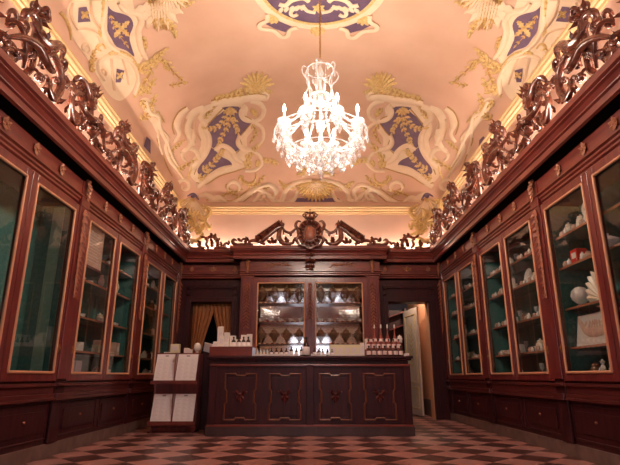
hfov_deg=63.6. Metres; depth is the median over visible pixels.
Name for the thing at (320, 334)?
urn
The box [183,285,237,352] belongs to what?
door frame
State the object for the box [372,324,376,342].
bottle
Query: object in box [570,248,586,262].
carton
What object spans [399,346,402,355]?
bottle
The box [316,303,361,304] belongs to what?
shelf
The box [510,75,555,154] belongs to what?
cresting
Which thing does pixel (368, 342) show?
bottle
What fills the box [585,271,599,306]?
scallop shell
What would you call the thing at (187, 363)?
leaflet
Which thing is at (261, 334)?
urn
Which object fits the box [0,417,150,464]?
baseboard
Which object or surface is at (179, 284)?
carved pilaster
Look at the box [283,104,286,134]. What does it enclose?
candle
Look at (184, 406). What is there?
leaflet
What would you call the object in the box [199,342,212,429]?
holder
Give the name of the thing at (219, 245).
cresting
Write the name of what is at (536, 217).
carved pilaster
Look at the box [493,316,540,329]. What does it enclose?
shelf
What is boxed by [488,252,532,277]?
shelf
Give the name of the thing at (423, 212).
shell
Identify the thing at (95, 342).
carton
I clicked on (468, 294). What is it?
shelf
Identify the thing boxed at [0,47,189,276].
trim
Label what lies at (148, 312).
shelf
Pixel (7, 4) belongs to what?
wall
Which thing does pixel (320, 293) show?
urn
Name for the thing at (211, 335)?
wall
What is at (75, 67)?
trim
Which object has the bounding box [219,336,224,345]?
carton
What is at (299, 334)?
urn
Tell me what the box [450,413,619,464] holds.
baseboard
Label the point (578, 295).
jar
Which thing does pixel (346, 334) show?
urn
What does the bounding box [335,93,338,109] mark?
bulb
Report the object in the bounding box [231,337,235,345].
bottle
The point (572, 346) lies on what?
shelf
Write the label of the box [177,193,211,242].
shell
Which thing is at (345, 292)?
urn
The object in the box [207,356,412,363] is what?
countertop
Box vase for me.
[98,275,104,286]
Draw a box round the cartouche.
[294,211,325,249]
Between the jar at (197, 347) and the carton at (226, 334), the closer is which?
the carton at (226, 334)
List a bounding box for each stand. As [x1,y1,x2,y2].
[147,353,202,432]
[364,343,403,355]
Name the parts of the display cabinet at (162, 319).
panel, dado moulding, door, gilt moulding, door, gilt moulding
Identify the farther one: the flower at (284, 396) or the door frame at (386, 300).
the door frame at (386, 300)
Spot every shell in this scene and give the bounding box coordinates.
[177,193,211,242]
[408,193,442,242]
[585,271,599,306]
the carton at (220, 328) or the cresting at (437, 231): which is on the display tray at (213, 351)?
the carton at (220, 328)
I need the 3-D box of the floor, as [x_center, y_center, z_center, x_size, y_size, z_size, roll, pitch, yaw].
[0.000,2.435,5.516,6.200,0.100,14.050,0,-16,0]
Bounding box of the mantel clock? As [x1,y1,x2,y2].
[581,204,585,222]
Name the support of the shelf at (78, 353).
attached to the display cabinet at (94, 401)
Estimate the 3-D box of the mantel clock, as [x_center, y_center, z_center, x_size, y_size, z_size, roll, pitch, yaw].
[2.740,-0.229,4.922,0.130,0.290,0.170,0,-16,0]
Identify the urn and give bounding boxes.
[257,328,266,342]
[258,286,267,302]
[268,286,280,302]
[268,328,278,342]
[281,286,292,302]
[281,328,291,342]
[293,286,303,302]
[294,328,302,342]
[316,286,326,302]
[317,328,325,342]
[327,286,338,302]
[328,328,338,342]
[339,286,351,302]
[341,328,351,342]
[352,286,361,302]
[353,328,362,342]
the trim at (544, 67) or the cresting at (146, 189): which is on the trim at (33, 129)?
the cresting at (146, 189)
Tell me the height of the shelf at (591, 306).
0.022 m
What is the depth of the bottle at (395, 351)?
7.11 m
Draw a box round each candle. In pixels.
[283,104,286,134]
[304,92,306,109]
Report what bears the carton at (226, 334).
on the display tray at (213, 351)
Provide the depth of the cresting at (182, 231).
9.35 m
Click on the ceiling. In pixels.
(203, 87)
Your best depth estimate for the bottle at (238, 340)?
7.16 m
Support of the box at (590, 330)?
on the display cabinet at (593, 396)
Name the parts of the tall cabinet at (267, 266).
pilaster panel, gilt moulding, door, cornice, door, gilt moulding, pilaster panel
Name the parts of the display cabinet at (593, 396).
gilt moulding, door, dado moulding, panel, door, gilt moulding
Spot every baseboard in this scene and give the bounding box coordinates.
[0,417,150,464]
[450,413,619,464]
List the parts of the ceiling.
cartouche frame, cartouche frame, medallion frame, cartouche frame, cartouche frame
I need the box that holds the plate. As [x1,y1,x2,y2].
[524,268,531,282]
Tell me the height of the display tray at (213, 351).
0.180 m
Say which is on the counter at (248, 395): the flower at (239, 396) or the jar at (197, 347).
the flower at (239, 396)
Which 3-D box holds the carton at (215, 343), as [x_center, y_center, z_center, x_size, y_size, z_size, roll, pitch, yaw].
[-1.337,1.603,7.135,0.080,0.088,0.067,0,-16,0]
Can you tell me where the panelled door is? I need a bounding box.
[403,307,423,415]
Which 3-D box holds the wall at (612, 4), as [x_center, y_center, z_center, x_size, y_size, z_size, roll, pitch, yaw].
[2.900,-0.042,4.956,0.400,4.350,10.700,0,-16,0]
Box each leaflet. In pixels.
[150,394,172,420]
[153,354,175,379]
[172,394,195,420]
[175,354,198,379]
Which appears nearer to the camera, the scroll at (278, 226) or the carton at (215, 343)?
the carton at (215, 343)
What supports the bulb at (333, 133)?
hanging from the ceiling
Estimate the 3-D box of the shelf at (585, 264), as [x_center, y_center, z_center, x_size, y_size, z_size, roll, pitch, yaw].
[2.820,0.136,4.441,0.308,0.022,1.882,0,-16,0]
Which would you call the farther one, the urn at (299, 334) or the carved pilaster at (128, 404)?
the urn at (299, 334)
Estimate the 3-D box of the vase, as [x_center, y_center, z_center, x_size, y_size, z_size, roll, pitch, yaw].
[-2.809,0.679,6.725,0.084,0.205,0.086,-1,-16,2]
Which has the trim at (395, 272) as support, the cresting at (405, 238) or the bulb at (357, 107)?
the cresting at (405, 238)
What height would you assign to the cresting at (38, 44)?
0.777 m
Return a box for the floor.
[23,414,596,464]
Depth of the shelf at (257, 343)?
9.35 m
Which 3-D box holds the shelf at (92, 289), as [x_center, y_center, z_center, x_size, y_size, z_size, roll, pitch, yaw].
[-2.820,0.732,6.507,0.308,0.022,1.882,0,-16,0]
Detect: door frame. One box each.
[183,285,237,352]
[382,285,441,419]
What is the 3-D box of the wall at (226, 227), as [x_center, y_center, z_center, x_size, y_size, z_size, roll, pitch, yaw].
[0.000,1.403,9.962,6.200,4.350,0.320,0,-16,0]
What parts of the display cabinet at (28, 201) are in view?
gilt moulding, door, panel, dado moulding, door, gilt moulding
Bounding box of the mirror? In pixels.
[257,284,362,355]
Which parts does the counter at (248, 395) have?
panel, panel, panel, panel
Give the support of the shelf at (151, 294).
attached to the display cabinet at (162, 319)
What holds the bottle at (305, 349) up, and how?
on the counter at (248, 395)
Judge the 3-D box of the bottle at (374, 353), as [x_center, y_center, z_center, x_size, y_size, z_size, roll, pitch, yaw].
[0.917,1.692,7.141,0.064,0.148,0.062,0,-16,0]
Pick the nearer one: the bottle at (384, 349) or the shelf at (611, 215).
the shelf at (611, 215)
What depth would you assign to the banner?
5.27 m
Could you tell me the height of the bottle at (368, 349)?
0.148 m
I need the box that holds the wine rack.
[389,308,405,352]
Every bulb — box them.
[332,129,334,143]
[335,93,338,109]
[353,104,358,134]
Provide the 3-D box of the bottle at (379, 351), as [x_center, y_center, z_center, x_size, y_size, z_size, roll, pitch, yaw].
[0.993,1.692,7.141,0.064,0.148,0.062,0,-16,0]
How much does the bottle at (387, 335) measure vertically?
0.268 m
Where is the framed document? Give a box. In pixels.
[86,224,104,272]
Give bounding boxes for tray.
[209,345,255,355]
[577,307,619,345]
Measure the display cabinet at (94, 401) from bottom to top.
2.470 m
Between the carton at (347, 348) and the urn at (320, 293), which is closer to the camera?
the carton at (347, 348)
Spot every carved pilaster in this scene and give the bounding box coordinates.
[45,196,90,443]
[123,245,148,423]
[173,273,182,343]
[437,273,453,412]
[471,245,496,423]
[529,196,574,443]
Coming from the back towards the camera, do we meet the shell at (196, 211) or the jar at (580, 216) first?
the shell at (196, 211)
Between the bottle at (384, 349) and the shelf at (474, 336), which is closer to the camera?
the bottle at (384, 349)
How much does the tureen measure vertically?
0.180 m
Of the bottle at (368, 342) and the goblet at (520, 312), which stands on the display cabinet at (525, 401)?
the goblet at (520, 312)
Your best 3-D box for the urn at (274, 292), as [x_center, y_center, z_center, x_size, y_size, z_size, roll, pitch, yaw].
[-0.685,1.200,9.687,0.179,0.347,0.179,-15,-22,42]
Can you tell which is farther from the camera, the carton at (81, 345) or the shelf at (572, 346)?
the carton at (81, 345)
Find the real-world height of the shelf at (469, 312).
0.022 m
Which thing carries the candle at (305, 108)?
hanging from the ceiling
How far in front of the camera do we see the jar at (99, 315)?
6.70 m
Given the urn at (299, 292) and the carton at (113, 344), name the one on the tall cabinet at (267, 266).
the urn at (299, 292)
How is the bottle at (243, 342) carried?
on the display tray at (213, 351)
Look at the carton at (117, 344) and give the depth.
7.08 m
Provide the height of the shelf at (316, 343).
0.018 m
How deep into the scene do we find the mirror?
9.68 m
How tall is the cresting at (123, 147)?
0.776 m
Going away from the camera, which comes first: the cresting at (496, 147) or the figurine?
the figurine
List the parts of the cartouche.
crown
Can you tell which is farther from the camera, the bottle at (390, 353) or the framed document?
the bottle at (390, 353)
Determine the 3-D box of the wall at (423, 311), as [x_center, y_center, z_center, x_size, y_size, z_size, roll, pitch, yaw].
[1.900,2.499,10.967,1.200,2.800,2.740,0,-16,0]
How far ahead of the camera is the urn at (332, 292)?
9.63 m
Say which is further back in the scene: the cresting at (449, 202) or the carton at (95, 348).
the cresting at (449, 202)
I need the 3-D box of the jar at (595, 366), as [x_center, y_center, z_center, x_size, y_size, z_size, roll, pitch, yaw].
[2.813,1.348,4.909,0.105,0.160,0.108,-4,-17,14]
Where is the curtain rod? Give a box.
[193,304,231,304]
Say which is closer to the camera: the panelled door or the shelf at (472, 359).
the shelf at (472, 359)
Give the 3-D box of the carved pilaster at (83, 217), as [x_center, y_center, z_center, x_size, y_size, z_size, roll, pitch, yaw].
[-2.751,0.848,5.355,0.497,2.600,0.206,0,-16,0]
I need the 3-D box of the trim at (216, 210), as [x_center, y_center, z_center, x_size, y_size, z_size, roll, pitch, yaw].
[0.000,-0.478,10.442,5.400,0.190,0.100,0,-16,0]
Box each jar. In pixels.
[95,313,102,321]
[141,350,146,357]
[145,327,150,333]
[193,343,200,352]
[397,335,402,342]
[536,338,543,345]
[565,222,571,231]
[570,287,588,305]
[576,214,583,225]
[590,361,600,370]
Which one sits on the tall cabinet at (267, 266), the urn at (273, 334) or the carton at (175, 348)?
the urn at (273, 334)
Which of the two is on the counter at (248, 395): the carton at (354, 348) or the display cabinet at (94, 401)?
the carton at (354, 348)
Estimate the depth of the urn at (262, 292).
9.63 m
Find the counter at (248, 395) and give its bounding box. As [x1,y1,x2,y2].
[205,356,414,435]
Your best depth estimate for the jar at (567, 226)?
5.31 m
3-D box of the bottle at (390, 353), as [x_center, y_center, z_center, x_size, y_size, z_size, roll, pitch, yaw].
[1.146,1.692,7.141,0.064,0.148,0.062,0,-16,0]
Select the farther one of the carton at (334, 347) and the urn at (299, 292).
the urn at (299, 292)
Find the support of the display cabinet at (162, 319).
on the baseboard at (20, 457)
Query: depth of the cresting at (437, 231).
9.35 m
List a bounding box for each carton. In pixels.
[74,360,81,371]
[79,342,83,350]
[91,345,100,352]
[93,340,100,344]
[110,342,115,354]
[115,343,119,354]
[170,344,180,352]
[213,341,219,345]
[217,326,223,340]
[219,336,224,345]
[224,332,229,345]
[247,334,252,346]
[330,345,336,353]
[337,345,343,353]
[344,345,350,353]
[351,345,357,353]
[360,343,363,355]
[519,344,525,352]
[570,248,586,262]
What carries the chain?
hanging from the ceiling
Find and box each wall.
[0,0,177,234]
[176,215,451,419]
[201,313,217,352]
[388,302,435,419]
[442,0,619,234]
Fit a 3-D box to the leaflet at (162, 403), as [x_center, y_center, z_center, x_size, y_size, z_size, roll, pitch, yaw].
[-2.112,2.508,7.155,0.294,0.374,0.119,0,-16,0]
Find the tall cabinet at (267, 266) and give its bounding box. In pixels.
[230,245,389,355]
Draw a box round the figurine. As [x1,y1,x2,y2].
[599,359,606,369]
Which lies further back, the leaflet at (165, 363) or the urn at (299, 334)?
the urn at (299, 334)
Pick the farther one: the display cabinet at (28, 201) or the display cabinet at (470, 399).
the display cabinet at (470, 399)
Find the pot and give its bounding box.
[584,251,591,256]
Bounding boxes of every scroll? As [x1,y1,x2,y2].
[231,220,295,244]
[324,220,388,244]
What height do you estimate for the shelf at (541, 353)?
0.022 m
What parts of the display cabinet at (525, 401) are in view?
gilt moulding, door, panel, dado moulding, gilt moulding, door, panel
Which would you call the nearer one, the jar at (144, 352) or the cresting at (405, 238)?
the jar at (144, 352)
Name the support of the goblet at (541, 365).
on the display cabinet at (525, 401)
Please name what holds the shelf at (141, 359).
attached to the display cabinet at (162, 319)
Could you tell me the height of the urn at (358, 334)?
0.294 m
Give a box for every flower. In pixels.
[233,390,246,403]
[278,390,291,403]
[328,390,341,403]
[373,390,386,403]
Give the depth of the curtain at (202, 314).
9.87 m
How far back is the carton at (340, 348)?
7.28 m
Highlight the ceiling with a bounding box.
[38,0,581,205]
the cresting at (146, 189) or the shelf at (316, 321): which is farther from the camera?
the shelf at (316, 321)
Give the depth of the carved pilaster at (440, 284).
9.46 m
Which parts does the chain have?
chain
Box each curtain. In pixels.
[191,305,213,352]
[213,305,231,331]
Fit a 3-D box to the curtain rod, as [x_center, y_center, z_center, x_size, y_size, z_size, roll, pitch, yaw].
[-1.930,1.432,9.974,0.800,0.028,0.028,0,-16,0]
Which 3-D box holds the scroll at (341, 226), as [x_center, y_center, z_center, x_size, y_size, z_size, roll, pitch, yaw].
[0.887,0.012,9.740,1.312,0.528,0.148,0,-16,-1]
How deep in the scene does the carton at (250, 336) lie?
7.33 m
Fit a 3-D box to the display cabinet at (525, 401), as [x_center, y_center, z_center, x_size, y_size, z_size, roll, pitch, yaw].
[2.771,1.209,6.370,0.458,2.470,1.936,0,-16,0]
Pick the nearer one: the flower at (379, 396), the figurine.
the figurine
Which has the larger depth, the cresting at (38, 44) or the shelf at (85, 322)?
the shelf at (85, 322)
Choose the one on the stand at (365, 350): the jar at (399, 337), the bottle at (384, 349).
the jar at (399, 337)
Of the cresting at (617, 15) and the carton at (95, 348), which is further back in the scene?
the carton at (95, 348)
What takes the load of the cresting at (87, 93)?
on the trim at (33, 129)
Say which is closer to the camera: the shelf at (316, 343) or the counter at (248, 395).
the counter at (248, 395)
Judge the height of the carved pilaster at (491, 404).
2.600 m
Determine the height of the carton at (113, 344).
0.170 m
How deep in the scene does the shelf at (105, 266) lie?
7.10 m
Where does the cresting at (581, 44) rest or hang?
on the trim at (586, 129)
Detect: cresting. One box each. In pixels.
[0,0,70,103]
[0,1,8,35]
[64,75,109,154]
[104,119,138,185]
[136,160,161,211]
[158,181,179,230]
[176,207,191,245]
[188,233,229,248]
[389,233,431,248]
[428,207,443,245]
[440,181,461,230]
[458,160,483,211]
[481,119,515,185]
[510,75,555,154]
[549,0,619,103]
[611,1,619,35]
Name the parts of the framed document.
rail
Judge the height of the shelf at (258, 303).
0.018 m
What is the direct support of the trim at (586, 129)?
attached to the wall at (612, 4)
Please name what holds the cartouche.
on the tall cabinet at (267, 266)
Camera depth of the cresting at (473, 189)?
7.33 m
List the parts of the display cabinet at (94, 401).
panel, door, gilt moulding, dado moulding, panel, door, gilt moulding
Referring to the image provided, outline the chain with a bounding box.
[319,0,320,59]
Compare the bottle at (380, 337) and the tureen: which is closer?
the tureen
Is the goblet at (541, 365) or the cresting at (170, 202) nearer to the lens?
the goblet at (541, 365)
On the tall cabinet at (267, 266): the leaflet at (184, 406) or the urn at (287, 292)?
the urn at (287, 292)
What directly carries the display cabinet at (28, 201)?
on the baseboard at (20, 457)
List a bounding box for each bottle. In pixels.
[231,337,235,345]
[237,337,240,345]
[241,337,245,345]
[302,337,309,355]
[366,339,370,348]
[367,346,370,355]
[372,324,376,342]
[372,346,376,355]
[377,346,381,355]
[379,324,382,342]
[383,346,386,355]
[385,324,389,342]
[388,346,392,355]
[392,324,396,342]
[393,346,397,355]
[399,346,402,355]
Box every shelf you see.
[75,350,123,356]
[79,316,126,329]
[83,279,129,299]
[100,260,131,277]
[140,357,151,360]
[142,332,167,339]
[144,305,168,316]
[146,285,170,299]
[257,343,303,344]
[258,303,303,304]
[258,321,303,322]
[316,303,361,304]
[316,321,361,322]
[316,343,359,344]
[449,285,473,299]
[451,305,475,316]
[452,332,477,339]
[454,357,479,361]
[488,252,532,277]
[490,279,536,299]
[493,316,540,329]
[496,350,544,356]
[555,203,619,240]
[559,242,619,270]
[565,294,619,310]
[570,343,606,348]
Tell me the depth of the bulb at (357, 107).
5.28 m
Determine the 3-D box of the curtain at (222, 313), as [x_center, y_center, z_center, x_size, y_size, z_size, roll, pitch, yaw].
[-1.740,2.459,9.675,0.410,2.121,0.081,0,-16,0]
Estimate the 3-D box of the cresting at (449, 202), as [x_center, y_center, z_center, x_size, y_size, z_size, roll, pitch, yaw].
[2.409,-0.478,8.490,0.232,0.777,1.054,0,-16,-1]
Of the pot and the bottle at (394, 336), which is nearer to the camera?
the pot
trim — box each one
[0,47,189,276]
[11,0,181,209]
[181,249,240,279]
[201,206,418,214]
[379,249,438,279]
[430,47,619,276]
[438,0,608,209]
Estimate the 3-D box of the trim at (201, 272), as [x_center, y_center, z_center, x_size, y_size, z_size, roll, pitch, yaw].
[-1.965,0.656,9.964,1.550,0.585,0.370,0,-16,0]
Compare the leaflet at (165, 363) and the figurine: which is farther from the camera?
the leaflet at (165, 363)
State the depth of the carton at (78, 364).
5.95 m
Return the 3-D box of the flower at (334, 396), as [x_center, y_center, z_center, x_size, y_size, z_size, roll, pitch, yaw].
[0.345,2.237,6.819,0.197,0.183,0.044,0,-16,0]
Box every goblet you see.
[517,310,522,320]
[539,363,544,371]
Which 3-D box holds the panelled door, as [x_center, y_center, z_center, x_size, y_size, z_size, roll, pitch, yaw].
[2.139,2.686,10.496,0.090,2.140,0.780,3,-16,-10]
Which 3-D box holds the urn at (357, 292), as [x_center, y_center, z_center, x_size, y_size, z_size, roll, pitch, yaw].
[0.925,1.200,9.687,0.179,0.347,0.179,-15,-22,42]
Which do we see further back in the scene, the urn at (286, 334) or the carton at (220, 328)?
the urn at (286, 334)
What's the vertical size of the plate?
0.222 m
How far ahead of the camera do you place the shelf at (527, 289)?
6.67 m
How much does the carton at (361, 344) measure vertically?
0.198 m
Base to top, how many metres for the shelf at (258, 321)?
0.018 m
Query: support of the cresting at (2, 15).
on the trim at (33, 129)
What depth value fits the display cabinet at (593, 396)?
4.80 m
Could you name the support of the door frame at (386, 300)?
in the wall at (226, 227)
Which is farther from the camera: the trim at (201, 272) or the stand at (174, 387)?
the trim at (201, 272)
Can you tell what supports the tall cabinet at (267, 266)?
on the floor
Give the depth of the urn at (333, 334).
9.43 m
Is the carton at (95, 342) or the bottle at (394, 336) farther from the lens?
the bottle at (394, 336)
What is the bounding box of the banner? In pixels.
[30,207,64,370]
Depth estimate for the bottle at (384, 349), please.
7.11 m
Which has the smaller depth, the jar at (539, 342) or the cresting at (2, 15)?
the cresting at (2, 15)
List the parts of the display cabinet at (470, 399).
gilt moulding, door, panel, dado moulding, gilt moulding, door, panel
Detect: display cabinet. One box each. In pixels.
[0,146,79,454]
[45,212,141,439]
[123,256,177,422]
[442,256,496,422]
[478,212,574,439]
[540,146,619,454]
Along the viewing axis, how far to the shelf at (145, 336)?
8.79 m
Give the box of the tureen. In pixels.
[607,233,619,246]
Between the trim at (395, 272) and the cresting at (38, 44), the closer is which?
the cresting at (38, 44)

